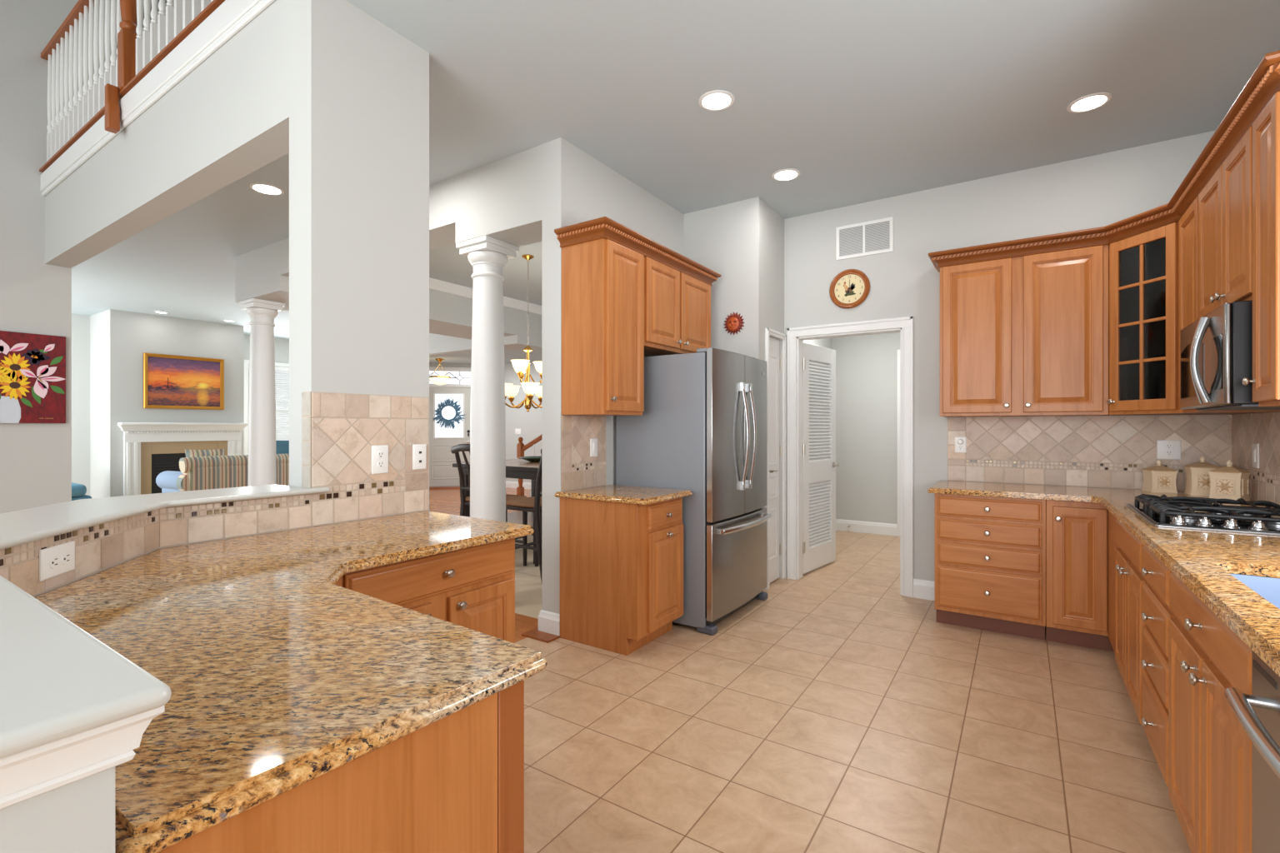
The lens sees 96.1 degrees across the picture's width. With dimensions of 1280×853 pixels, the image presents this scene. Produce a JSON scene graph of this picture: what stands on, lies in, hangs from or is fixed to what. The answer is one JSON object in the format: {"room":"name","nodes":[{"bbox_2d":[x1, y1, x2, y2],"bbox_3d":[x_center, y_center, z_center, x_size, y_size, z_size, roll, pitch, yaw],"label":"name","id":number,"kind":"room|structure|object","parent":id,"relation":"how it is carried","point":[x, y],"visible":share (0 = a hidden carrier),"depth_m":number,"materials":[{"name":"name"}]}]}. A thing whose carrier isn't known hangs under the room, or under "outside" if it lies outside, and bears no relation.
{"room":"kitchen","nodes":[
{"label":"kitchen","id":0,"kind":"room"},
{"bbox_2d":[0,0,71,514],"bbox_3d":[-5.985,-1.694,2.801,0.130,6.000,4.645,0,0,34],"label":"wall","id":1,"kind":"structure","parent":0,"point":[36,296],"depth_m":4.49,"materials":[{"name":"grey paint"}]},
{"bbox_2d":[0,330,65,423],"bbox_3d":[-4.850,-0.376,4.356,0.037,0.700,0.720,0,0,34],"label":"flower painting","id":2,"kind":"object","parent":1,"relation":"attached to","point":[32,367],"visible":1,"depth_m":4.49,"materials":[{"name":"red fabric"}]},
{"bbox_2d":[0,553,149,852],"bbox_3d":[-1.228,0.787,1.300,0.684,1.038,2.113,0,0,-25],"label":"wall","id":3,"kind":"structure","parent":0,"point":[78,817],"depth_m":0.52,"materials":[{"name":"grey paint"}]},
{"bbox_2d":[0,509,159,597],"bbox_3d":[-1.480,0.337,1.512,0.007,0.138,0.794,0,0,-16],"label":"tiled wall","id":4,"kind":"structure","parent":3,"relation":"attached to","point":[98,548],"depth_m":1.55,"materials":[{"name":"tile"}]},
{"bbox_2d":[39,540,74,581],"bbox_3d":[-1.450,0.334,1.435,0.009,0.075,0.118,0,0,-16],"label":"wall outlet","id":5,"kind":"object","parent":4,"relation":"attached to","point":[57,560],"visible":1,"depth_m":1.42,"materials":[{"name":"white plastic"}]},
{"bbox_2d":[0,484,329,809],"bbox_3d":[-1.280,0.284,1.285,0.905,0.076,2.364,0,0,-24],"label":"bar ledge","id":6,"kind":"object","parent":3,"relation":"attached to","point":[73,708],"visible":1,"depth_m":0.56,"materials":[{"name":"grey"}]},
{"bbox_2d":[158,494,311,549],"bbox_3d":[-1.451,0.337,2.098,0.007,0.138,0.490,0,0,34],"label":"tiled wall","id":7,"kind":"structure","parent":3,"relation":"attached to","point":[192,524],"depth_m":2.07,"materials":[{"name":"tile"}]},
{"bbox_2d":[99,0,174,60],"bbox_3d":[-4.055,-3.344,2.932,5.200,2.700,7.000,0,0,34],"label":"wall","id":8,"kind":"structure","parent":0,"point":[166,1],"depth_m":5.94,"materials":[{"name":"grey paint"}]},
{"bbox_2d":[39,0,224,172],"bbox_3d":[-3.062,-2.024,3.569,3.950,0.016,0.242,0,0,34],"label":"trim","id":9,"kind":"structure","parent":8,"relation":"attached to","point":[214,4],"depth_m":3.25,"materials":[{"name":"brown wood"}]},
{"bbox_2d":[40,0,213,161],"bbox_3d":[-3.108,-2.457,3.481,3.911,1.345,0.160,0,0,33],"label":"balcony railing","id":10,"kind":"object","parent":9,"relation":"on","point":[81,82],"visible":0.94,"depth_m":3.79,"materials":[{"name":"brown wood"}]},
{"bbox_2d":[40,0,275,196],"bbox_3d":[-3.106,-1.909,3.476,3.920,0.170,0.025,0,0,34],"label":"trim","id":11,"kind":"structure","parent":8,"relation":"attached to","point":[231,17],"depth_m":3.10,"materials":[{"name":"white paint"}]},
{"bbox_2d":[90,309,244,498],"bbox_3d":[-8.009,-0.244,9.813,1.000,3.100,1.810,0,0,34],"label":"wall","id":12,"kind":"structure","parent":0,"point":[119,340],"depth_m":9.13,"materials":[{"name":"grey paint"}]},
{"bbox_2d":[143,352,224,409],"bbox_3d":[-7.552,-0.729,9.558,0.040,0.880,1.100,0,0,34],"label":"framed painting","id":13,"kind":"object","parent":12,"relation":"attached to","point":[170,382],"visible":1,"depth_m":9.52,"materials":[{"name":"orange"}]},
{"bbox_2d":[45,0,289,268],"bbox_3d":[-3.056,-1.654,3.551,3.920,0.720,0.155,0,0,34],"label":"wall","id":14,"kind":"structure","parent":0,"point":[227,119],"depth_m":3.03,"materials":[{"name":"grey paint"}]},
{"bbox_2d":[71,314,289,495],"bbox_3d":[-6.324,-0.244,7.921,6.100,3.100,7.000,0,0,34],"label":"wall","id":15,"kind":"structure","parent":0,"point":[80,323],"depth_m":9.25,"materials":[{"name":"grey paint"}]},
{"bbox_2d":[244,360,289,454],"bbox_3d":[-7.356,-0.319,11.709,0.110,1.960,1.320,0,0,34],"label":"window","id":16,"kind":"structure","parent":15,"relation":"in","point":[246,362],"depth_m":11.21,"materials":[{"name":"white paint"}]},
{"bbox_2d":[248,364,289,439],"bbox_3d":[-7.359,-0.346,11.711,0.042,1.745,1.110,0,0,34],"label":"window blind","id":17,"kind":"object","parent":16,"relation":"attached to","point":[276,367],"visible":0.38,"depth_m":11.76,"materials":[{"name":"white paint"}]},
{"bbox_2d":[235,145,541,339],"bbox_3d":[-1.428,-1.554,6.410,4.390,0.480,3.700,0,0,34],"label":"header","id":18,"kind":"object","parent":15,"relation":"attached to","point":[501,200],"visible":0.54,"depth_m":4.14,"materials":[{"name":"grey paint"}]},
{"bbox_2d":[289,0,429,511],"bbox_3d":[-1.239,-0.244,2.581,0.180,3.100,0.550,0,0,34],"label":"wall pier","id":19,"kind":"object","parent":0,"point":[359,88],"visible":0.58,"depth_m":2.46,"materials":[{"name":"grey paint"}]},
{"bbox_2d":[301,391,310,488],"bbox_3d":[-1.347,0.058,2.322,0.068,0.396,0.006,0,0,34],"label":"tiled wall","id":20,"kind":"structure","parent":19,"relation":"attached to","point":[306,397],"depth_m":2.32,"materials":[{"name":"tile"}]},
{"bbox_2d":[310,391,428,527],"bbox_3d":[-1.165,0.133,2.529,0.007,0.546,0.545,0,0,34],"label":"tiled wall","id":21,"kind":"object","parent":19,"relation":"attached to","point":[345,428],"visible":1,"depth_m":2.48,"materials":[{"name":"tile"}]},
{"bbox_2d":[371,445,388,474],"bbox_3d":[-1.147,0.146,2.541,0.009,0.125,0.078,0,0,34],"label":"wall outlet","id":22,"kind":"object","parent":21,"relation":"attached to","point":[379,453],"visible":1,"depth_m":2.54,"materials":[{"name":"white plastic"}]},
{"bbox_2d":[412,444,426,469],"bbox_3d":[-1.036,0.143,2.707,0.010,0.118,0.072,0,0,34],"label":"outlet","id":23,"kind":"object","parent":21,"relation":"attached to","point":[419,451],"visible":1,"depth_m":2.70,"materials":[{"name":"white plastic"}]},
{"bbox_2d":[429,362,471,371],"bbox_3d":[-4.578,-0.024,12.267,3.020,2.660,0.150,0,0,-11],"label":"wall","id":24,"kind":"structure","parent":0,"point":[431,365],"depth_m":12.30,"materials":[{"name":"grey paint"}]},
{"bbox_2d":[429,386,470,486],"bbox_3d":[-4.086,0.221,12.304,0.920,2.130,0.103,0,0,-11],"label":"door","id":25,"kind":"structure","parent":24,"relation":"in","point":[442,472],"depth_m":12.30,"materials":[{"name":"grey paint"}]},
{"bbox_2d":[432,398,464,429],"bbox_3d":[-4.078,-0.271,12.288,0.718,0.700,0.047,0,0,-11],"label":"wreath","id":26,"kind":"object","parent":25,"relation":"attached to","point":[447,422],"visible":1,"depth_m":12.27,"materials":[{"name":"blue"}]},
{"bbox_2d":[429,370,470,384],"bbox_3d":[-4.092,-1.044,12.321,0.945,0.280,0.018,0,0,-11],"label":"window","id":27,"kind":"structure","parent":24,"relation":"in","point":[457,377],"depth_m":12.35,"materials":[{"name":"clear glass"}]},
{"bbox_2d":[429,366,471,387],"bbox_3d":[-4.087,0.021,12.310,1.200,2.570,0.080,0,0,-11],"label":"trim","id":28,"kind":"structure","parent":24,"relation":"attached to","point":[446,369],"depth_m":12.29,"materials":[{"name":"white paint"}]},
{"bbox_2d":[429,347,541,364],"bbox_3d":[-1.947,-1.404,10.626,10.000,0.100,2.450,0,0,34],"label":"ceiling","id":29,"kind":"structure","parent":0,"point":[536,355],"depth_m":11.19,"materials":[{"name":"grey paint"}]},
{"bbox_2d":[429,333,541,355],"bbox_3d":[-1.780,-1.494,8.654,7.460,0.600,0.650,0,0,34],"label":"ceiling beam","id":30,"kind":"structure","parent":0,"point":[438,344],"depth_m":9.71,"materials":[{"name":"grey paint"}]},
{"bbox_2d":[504,360,541,482],"bbox_3d":[-0.182,-0.094,10.618,7.050,2.800,0.110,0,0,34],"label":"wall","id":31,"kind":"structure","parent":0,"point":[529,423],"depth_m":12.09,"materials":[{"name":"grey paint"}]},
{"bbox_2d":[521,628,559,643],"bbox_3d":[-0.613,1.300,3.579,0.220,0.012,0.125,0,0,34],"label":"trim","id":32,"kind":"structure","parent":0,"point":[535,634],"depth_m":3.55,"materials":[{"name":"brown wood"}]},
{"bbox_2d":[541,137,683,614],"bbox_3d":[0.468,-0.244,5.151,0.160,3.100,3.700,0,0,34],"label":"wall","id":33,"kind":"structure","parent":0,"point":[577,187],"depth_m":3.64,"materials":[{"name":"grey paint"}]},
{"bbox_2d":[429,277,541,314],"bbox_3d":[-0.967,-1.739,6.290,3.490,0.110,3.390,0,0,34],"label":"crown molding","id":34,"kind":"structure","parent":33,"relation":"attached to","point":[434,284],"depth_m":7.43,"materials":[{"name":"white paint"}]},
{"bbox_2d":[538,610,559,638],"bbox_3d":[-0.430,1.236,3.816,0.178,0.140,0.518,0,0,34],"label":"baseboard","id":35,"kind":"structure","parent":33,"relation":"attached to","point":[548,622],"depth_m":3.60,"materials":[{"name":"white paint"}]},
{"bbox_2d":[560,415,605,491],"bbox_3d":[-0.361,0.167,3.757,0.007,0.478,0.460,0,0,34],"label":"tiled wall","id":36,"kind":"structure","parent":33,"relation":"attached to","point":[578,470],"depth_m":3.72,"materials":[{"name":"tile"}]},
{"bbox_2d":[561,238,644,415],"bbox_3d":[-0.214,-0.601,3.635,0.378,1.057,0.420,0,0,34],"label":"upper cabinet","id":37,"kind":"object","parent":33,"relation":"attached to","point":[602,280],"visible":1,"depth_m":3.49,"materials":[{"name":"brown wood"}]},
{"bbox_2d":[644,256,710,356],"bbox_3d":[0.171,-0.829,4.215,0.378,0.600,0.968,0,0,34],"label":"upper cabinet","id":38,"kind":"object","parent":33,"relation":"attached to","point":[677,304],"visible":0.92,"depth_m":4.06,"materials":[{"name":"brown wood"}]},
{"bbox_2d":[554,216,721,286],"bbox_3d":[0.060,-1.158,4.035,0.396,0.100,1.522,0,0,34],"label":"crown molding","id":39,"kind":"structure","parent":38,"relation":"attached to","point":[605,227],"depth_m":3.56,"materials":[{"name":"brown wood"}]},
{"bbox_2d":[71,0,1279,339],"bbox_3d":[-4.058,-1.894,4.555,14.200,0.200,9.700,0,0,34],"label":"ceiling","id":40,"kind":"structure","parent":0,"point":[867,100],"depth_m":3.14,"materials":[{"name":"grey paint"}]},
{"bbox_2d":[249,183,284,195],"bbox_3d":[-2.818,-1.790,4.344,0.222,0.007,0.222,0,0,34],"label":"recessed light","id":41,"kind":"object","parent":40,"relation":"in","point":[264,188],"visible":1,"depth_m":4.34,"materials":[{"name":"white glass"}]},
{"bbox_2d":[505,254,541,412],"bbox_3d":[-1.191,-0.972,6.069,0.695,1.645,0.708,0,0,34],"label":"chandelier","id":42,"kind":"object","parent":40,"relation":"hanging from","point":[521,367],"visible":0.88,"depth_m":6.01,"materials":[{"name":"gold metal"}]},
{"bbox_2d":[698,90,734,110],"bbox_3d":[0.421,-1.790,3.165,0.198,0.007,0.198,0,0,34],"label":"recessed light","id":43,"kind":"object","parent":40,"relation":"in","point":[717,100],"visible":1,"depth_m":3.15,"materials":[{"name":"white glass"}]},
{"bbox_2d":[771,169,800,181],"bbox_3d":[1.041,-1.790,4.098,0.198,0.007,0.198,0,0,34],"label":"recessed light","id":44,"kind":"object","parent":40,"relation":"in","point":[782,175],"visible":1,"depth_m":4.09,"materials":[{"name":"white paint"}]},
{"bbox_2d":[1066,92,1111,113],"bbox_3d":[2.487,-1.790,3.186,0.198,0.007,0.198,0,0,34],"label":"recessed light","id":45,"kind":"object","parent":40,"relation":"in","point":[1092,102],"visible":1,"depth_m":3.18,"materials":[{"name":"white paint"}]},
{"bbox_2d":[683,196,784,591],"bbox_3d":[0.808,-0.244,4.913,0.670,3.100,0.580,0,0,34],"label":"wall","id":46,"kind":"structure","parent":0,"point":[742,242],"depth_m":4.64,"materials":[{"name":"grey paint"}]},
{"bbox_2d":[723,312,744,334],"bbox_3d":[0.742,-0.824,4.585,0.188,0.188,0.039,0,0,34],"label":"plaque","id":47,"kind":"object","parent":46,"relation":"attached to","point":[734,322],"visible":1,"depth_m":4.58,"materials":[{"name":"brown ceramic"}]},
{"bbox_2d":[769,336,781,583],"bbox_3d":[1.115,0.278,4.795,0.093,2.040,0.361,0,0,34],"label":"door","id":48,"kind":"structure","parent":46,"relation":"in","point":[775,362],"depth_m":4.82,"materials":[{"name":"white wood"}]},
{"bbox_2d":[765,327,786,589],"bbox_3d":[1.133,0.259,4.776,0.024,2.095,0.440,0,0,34],"label":"trim","id":49,"kind":"structure","parent":46,"relation":"attached to","point":[768,332],"depth_m":4.92,"materials":[{"name":"white paint"}]},
{"bbox_2d":[429,487,1191,852],"bbox_3d":[-3.214,1.346,5.555,13.900,0.080,12.300,0,0,34],"label":"floor","id":50,"kind":"structure","parent":0,"point":[833,712],"depth_m":2.43,"materials":[{"name":"tile"}]},
{"bbox_2d":[239,298,284,486],"bbox_3d":[-3.999,-0.004,6.089,0.316,2.620,0.316,0,0,34],"label":"round column","id":51,"kind":"structure","parent":50,"relation":"on","point":[262,313],"depth_m":5.99,"materials":[{"name":"white paint"}]},
{"bbox_2d":[157,680,524,852],"bbox_3d":[-0.750,0.870,1.083,1.007,0.872,0.594,0,0,34],"label":"base cabinet","id":52,"kind":"object","parent":50,"relation":"on","point":[455,783],"visible":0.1,"depth_m":0.83,"materials":[{"name":"brown wood"}]},
{"bbox_2d":[335,538,514,643],"bbox_3d":[-0.984,0.870,2.142,0.650,0.872,0.880,0,0,34],"label":"base cabinet","id":53,"kind":"object","parent":50,"relation":"on","point":[473,588],"visible":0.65,"depth_m":2.10,"materials":[{"name":"brown wood"}]},
{"bbox_2d":[34,510,547,852],"bbox_3d":[-0.749,0.417,1.644,1.665,0.033,1.539,0,0,34],"label":"countertop","id":54,"kind":"structure","parent":53,"relation":"on","point":[280,676],"depth_m":1.00,"materials":[{"name":"beige stone"}]},
{"bbox_2d":[455,235,519,522],"bbox_3d":[-1.100,-0.004,4.164,0.316,2.620,0.316,0,0,34],"label":"round column","id":55,"kind":"structure","parent":50,"relation":"on","point":[488,257],"depth_m":4.06,"materials":[{"name":"white paint"}]},
{"bbox_2d":[450,444,527,566],"bbox_3d":[-1.379,0.731,5.299,0.484,1.156,0.536,0,0,34],"label":"dining chair","id":56,"kind":"object","parent":50,"relation":"on","point":[465,501],"visible":0.27,"depth_m":5.26,"materials":[{"name":"black wood"}]},
{"bbox_2d":[452,459,541,564],"bbox_3d":[-1.107,0.846,6.197,1.240,0.921,1.240,0,0,34],"label":"dining table","id":57,"kind":"object","parent":50,"relation":"on","point":[515,468],"visible":0.2,"depth_m":5.83,"materials":[{"name":"black wood"}]},
{"bbox_2d":[505,449,541,580],"bbox_3d":[-0.874,0.731,5.069,0.536,1.156,0.484,0,0,34],"label":"dining chair","id":58,"kind":"object","parent":50,"relation":"on","point":[533,504],"visible":0.39,"depth_m":4.83,"materials":[{"name":"black wood"}]},
{"bbox_2d":[560,497,683,655],"bbox_3d":[-0.093,0.870,3.594,0.630,0.872,0.515,0,0,34],"label":"base cabinet","id":59,"kind":"object","parent":50,"relation":"on","point":[622,564],"visible":0.92,"depth_m":3.39,"materials":[{"name":"brown wood"}]},
{"bbox_2d":[554,485,692,504],"bbox_3d":[-0.100,0.417,3.579,0.675,0.033,0.548,0,0,34],"label":"countertop","id":60,"kind":"structure","parent":59,"relation":"on","point":[612,493],"depth_m":3.45,"materials":[{"name":"beige stone"}]},
{"bbox_2d":[615,347,771,634],"bbox_3d":[0.439,0.406,4.152,0.838,1.800,0.936,0,0,34],"label":"refrigerator","id":61,"kind":"object","parent":50,"relation":"on","point":[701,429],"visible":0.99,"depth_m":3.77,"materials":[{"name":"grey metal"}]},
{"bbox_2d":[934,493,1045,639],"bbox_3d":[2.340,0.870,3.847,0.598,0.872,0.658,0,0,34],"label":"base cabinet","id":62,"kind":"object","parent":50,"relation":"on","point":[990,552],"visible":0.98,"depth_m":3.60,"materials":[{"name":"brown wood"}]},
{"bbox_2d":[1045,500,1114,651],"bbox_3d":[2.976,0.870,3.424,0.926,0.872,0.658,0,0,34],"label":"base cabinet","id":63,"kind":"object","parent":50,"relation":"on","point":[1077,532],"visible":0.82,"depth_m":3.36,"materials":[{"name":"brown wood"}]},
{"bbox_2d":[1107,510,1147,724],"bbox_3d":[2.578,0.870,2.610,0.688,0.872,1.238,0,0,34],"label":"base cabinet","id":64,"kind":"object","parent":50,"relation":"on","point":[1126,581],"visible":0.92,"depth_m":2.58,"materials":[{"name":"brown wood"}]},
{"bbox_2d":[1141,545,1175,787],"bbox_3d":[2.096,0.870,1.884,0.688,0.872,0.500,0,0,34],"label":"base cabinet","id":65,"kind":"object","parent":50,"relation":"on","point":[1157,612],"visible":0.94,"depth_m":2.02,"materials":[{"name":"brown wood"}]},
{"bbox_2d":[1168,572,1252,852],"bbox_3d":[1.731,0.870,1.335,0.688,0.872,0.816,0,0,34],"label":"base cabinet","id":66,"kind":"object","parent":50,"relation":"on","point":[1210,752],"visible":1,"depth_m":1.46,"materials":[{"name":"brown wood"}]},
{"bbox_2d":[1224,650,1279,852],"bbox_3d":[1.310,0.872,0.762,0.681,0.868,0.596,0,0,34],"label":"dishwasher","id":67,"kind":"object","parent":50,"relation":"on","point":[1261,722],"visible":0.95,"depth_m":1.09,"materials":[{"name":"silver metal"}]},
{"bbox_2d":[803,332,899,524],"bbox_3d":[2.735,-0.114,5.656,2.500,2.840,2.550,0,0,34],"label":"wall","id":68,"kind":"structure","parent":0,"point":[867,365],"depth_m":7.05,"materials":[{"name":"grey paint"}]},
{"bbox_2d":[803,342,839,574],"bbox_3d":[1.662,0.276,5.264,0.093,2.020,0.712,0,0,41],"label":"door","id":69,"kind":"structure","parent":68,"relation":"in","point":[819,407],"depth_m":5.27,"materials":[{"name":"white wood"}]},
{"bbox_2d":[835,519,897,536],"bbox_3d":[2.398,1.236,5.826,1.550,0.140,2.460,0,0,34],"label":"baseboard","id":70,"kind":"structure","parent":68,"relation":"attached to","point":[887,529],"depth_m":7.03,"materials":[{"name":"white paint"}]},
{"bbox_2d":[897,350,899,536],"bbox_3d":[3.390,0.196,6.629,0.785,2.220,0.025,0,0,34],"label":"trim","id":71,"kind":"structure","parent":68,"relation":"attached to","point":[898,351],"depth_m":6.83,"materials":[{"name":"white paint"}]},
{"bbox_2d":[784,130,1214,581],"bbox_3d":[2.434,-0.244,4.253,3.050,3.100,0.120,0,0,34],"label":"wall","id":72,"kind":"structure","parent":0,"point":[1104,189],"depth_m":4.34,"materials":[{"name":"grey paint"}]},
{"bbox_2d":[829,269,869,309],"bbox_3d":[1.693,-1.116,4.656,0.320,0.320,0.028,0,0,34],"label":"wall clock","id":73,"kind":"object","parent":72,"relation":"attached to","point":[849,288],"visible":1,"depth_m":4.66,"materials":[{"name":"beige wood"}]},
{"bbox_2d":[786,316,913,597],"bbox_3d":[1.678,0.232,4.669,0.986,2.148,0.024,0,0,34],"label":"trim","id":74,"kind":"structure","parent":72,"relation":"attached to","point":[906,323],"depth_m":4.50,"materials":[{"name":"white paint"}]},
{"bbox_2d":[835,216,893,259],"bbox_3d":[1.792,-1.501,4.602,0.435,0.270,0.008,0,0,34],"label":"air vent","id":75,"kind":"object","parent":72,"relation":"in","point":[875,237],"visible":1,"depth_m":4.60,"materials":[{"name":"white metal"}]},
{"bbox_2d":[913,579,934,600],"bbox_3d":[2.180,1.236,4.339,0.228,0.140,0.018,0,0,34],"label":"baseboard","id":76,"kind":"structure","parent":72,"relation":"attached to","point":[922,589],"depth_m":4.35,"materials":[{"name":"white paint"}]},
{"bbox_2d":[940,245,1108,416],"bbox_3d":[2.550,-0.601,3.875,0.918,1.057,0.378,0,0,34],"label":"upper cabinet","id":77,"kind":"object","parent":72,"relation":"attached to","point":[1025,336],"visible":1,"depth_m":3.72,"materials":[{"name":"brown wood"}]},
{"bbox_2d":[927,50,1279,272],"bbox_3d":[2.463,-1.158,2.983,0.910,0.100,2.687,0,0,-1],"label":"crown molding","id":78,"kind":"structure","parent":77,"relation":"attached to","point":[1263,84],"depth_m":3.06,"materials":[{"name":"brown wood"}]},
{"bbox_2d":[947,415,1231,491],"bbox_3d":[2.917,0.167,3.860,1.510,0.478,0.007,0,0,34],"label":"tiled wall","id":79,"kind":"structure","parent":72,"relation":"attached to","point":[1106,452],"depth_m":3.84,"materials":[{"name":"tile"}]},
{"bbox_2d":[1156,440,1180,459],"bbox_3d":[3.305,0.146,3.592,0.112,0.120,0.009,0,0,34],"label":"wall outlet","id":80,"kind":"object","parent":79,"relation":"attached to","point":[1166,449],"visible":1,"depth_m":3.59,"materials":[{"name":"white plastic"}]},
{"bbox_3d":[1.360,-0.244,0.015,0.150,3.100,8.130,0,0,34],"label":"wall","id":81,"kind":"structure","parent":0,"visible":0},
{"bbox_2d":[1198,125,1252,319],"bbox_3d":[2.586,-0.801,2.342,0.378,0.655,0.764,0,0,34],"label":"upper cabinet","id":82,"kind":"object","parent":81,"relation":"attached to","point":[1225,203],"visible":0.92,"depth_m":2.36,"materials":[{"name":"brown wood"}]},
{"bbox_2d":[1180,300,1279,410],"bbox_3d":[2.556,-0.272,2.381,0.465,0.395,0.735,0,0,34],"label":"microwave","id":83,"kind":"object","parent":82,"relation":"attached to","point":[1216,349],"visible":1,"depth_m":2.25,"materials":[{"name":"silver metal"}]},
{"bbox_2d":[1231,411,1279,504],"bbox_3d":[2.605,0.167,2.027,0.007,0.478,3.400,0,0,34],"label":"tiled wall","id":84,"kind":"structure","parent":81,"relation":"attached to","point":[1262,429],"depth_m":3.03,"materials":[{"name":"tile"}]},
{"bbox_2d":[1104,221,1261,415],"bbox_3d":[3.109,-0.601,3.348,0.620,1.057,0.638,0,0,34],"label":"upper cabinet","id":85,"kind":"object","parent":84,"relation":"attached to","point":[1143,268],"visible":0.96,"depth_m":3.29,"materials":[{"name":"brown wood"}]},
{"bbox_2d":[1179,196,1279,413],"bbox_3d":[2.916,-0.601,2.839,0.378,1.057,0.424,0,0,34],"label":"upper cabinet","id":86,"kind":"object","parent":84,"relation":"attached to","point":[1188,222],"visible":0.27,"depth_m":2.90,"materials":[{"name":"brown wood"}]},
{"bbox_2d":[1242,91,1279,406],"bbox_3d":[2.300,-0.601,1.911,0.378,1.057,0.268,0,0,34],"label":"upper cabinet","id":87,"kind":"object","parent":84,"relation":"attached to","point":[1266,128],"visible":1,"depth_m":1.98,"materials":[{"name":"brown wood"}]},
{"bbox_3d":[-5.495,1.346,5.509,10.150,0.080,9.700,0,0,34],"label":"floor","id":88,"kind":"structure","parent":0,"visible":0},
{"bbox_2d":[71,482,91,500],"bbox_3d":[-8.094,0.916,7.859,1.020,0.780,0.700,0,0,34],"label":"armchair","id":89,"kind":"object","parent":88,"relation":"on","point":[78,492],"visible":0.16,"depth_m":7.76,"materials":[{"name":"blue fabric"}]},
{"bbox_2d":[71,482,86,496],"bbox_3d":[-7.963,0.866,7.784,0.720,0.160,0.560,0,0,34],"label":"seat cushion","id":90,"kind":"object","parent":89,"relation":"on","point":[77,490],"depth_m":7.76,"materials":[{"name":"blue fabric"}]},
{"bbox_2d":[117,422,248,495],"bbox_3d":[-7.490,0.621,9.523,0.185,1.370,1.740,0,0,34],"label":"fireplace","id":91,"kind":"object","parent":88,"relation":"on","point":[150,449],"visible":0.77,"depth_m":9.28,"materials":[{"name":"white paint"}]},
{"bbox_2d":[117,422,248,424],"bbox_3d":[-7.488,-0.044,9.521,0.180,0.040,1.740,0,0,34],"label":"mantel shelf","id":92,"kind":"object","parent":91,"relation":"attached to","point":[118,423],"depth_m":9.34,"materials":[{"name":"white paint"}]},
{"bbox_2d":[155,454,289,493],"bbox_3d":[-5.665,0.851,8.535,0.982,0.910,2.163,0,0,34],"label":"sofa","id":93,"kind":"object","parent":88,"relation":"on","point":[197,473],"visible":0.32,"depth_m":7.71,"materials":[{"name":"fabric"}]},
{"bbox_2d":[185,449,224,457],"bbox_3d":[-5.975,0.516,7.905,0.440,0.415,0.151,0,0,-33],"label":"throw pillow","id":94,"kind":"object","parent":93,"relation":"on","point":[189,453],"visible":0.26,"depth_m":7.85,"materials":[{"name":"fabric"}]},
{"bbox_3d":[0.884,0.870,0.059,0.688,0.872,1.038,0,0,34],"label":"base cabinet","id":95,"kind":"object","parent":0,"visible":0},
{"bbox_2d":[927,480,1279,676],"bbox_3d":[1.563,0.417,1.872,1.563,0.033,4.808,0,0,34],"label":"countertop","id":96,"kind":"structure","parent":95,"relation":"on","point":[1203,561],"depth_m":1.81,"materials":[{"name":"beige stone"}]},
{"bbox_2d":[1141,460,1178,493],"bbox_3d":[3.199,0.303,3.541,0.132,0.196,0.132,0,0,20],"label":"canister","id":97,"kind":"object","parent":96,"relation":"on","point":[1158,478],"visible":1,"depth_m":3.49,"materials":[{"name":"beige ceramic"}]},
{"bbox_2d":[1184,455,1219,496],"bbox_3d":[3.296,0.287,3.369,0.137,0.228,0.137,0,0,34],"label":"canister","id":98,"kind":"object","parent":96,"relation":"on","point":[1197,477],"visible":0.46,"depth_m":3.33,"materials":[{"name":"beige ceramic"}]},
{"bbox_2d":[1125,494,1279,535],"bbox_3d":[2.491,0.365,2.472,0.535,0.072,0.765,0,0,34],"label":"gas cooktop","id":99,"kind":"object","parent":96,"relation":"in","point":[1182,512],"visible":1,"depth_m":2.36,"materials":[{"name":"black metal"}]},
{"bbox_2d":[1208,460,1250,501],"bbox_3d":[3.221,0.292,3.141,0.135,0.218,0.135,0,0,-28],"label":"canister","id":100,"kind":"object","parent":96,"relation":"on","point":[1228,482],"visible":1,"depth_m":3.10,"materials":[{"name":"beige ceramic"}]},
{"bbox_2d":[1229,573,1279,609],"bbox_3d":[1.698,0.521,1.315,0.449,0.172,0.714,0,0,34],"label":"sink","id":101,"kind":"object","parent":96,"relation":"in","point":[1268,588],"visible":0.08,"depth_m":1.66,"materials":[{"name":"blue metal"}]},
{"bbox_3d":[-1.024,0.766,9.983,1.550,1.080,0.900,0,0,34],"label":"floor","id":102,"kind":"structure","parent":0,"visible":0},
{"bbox_2d":[516,434,541,495],"bbox_3d":[-1.275,0.313,9.902,1.732,1.985,0.118,0,0,7],"label":"banister","id":103,"kind":"object","parent":102,"relation":"on","point":[521,447],"visible":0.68,"depth_m":9.96,"materials":[{"name":"brown wood"}]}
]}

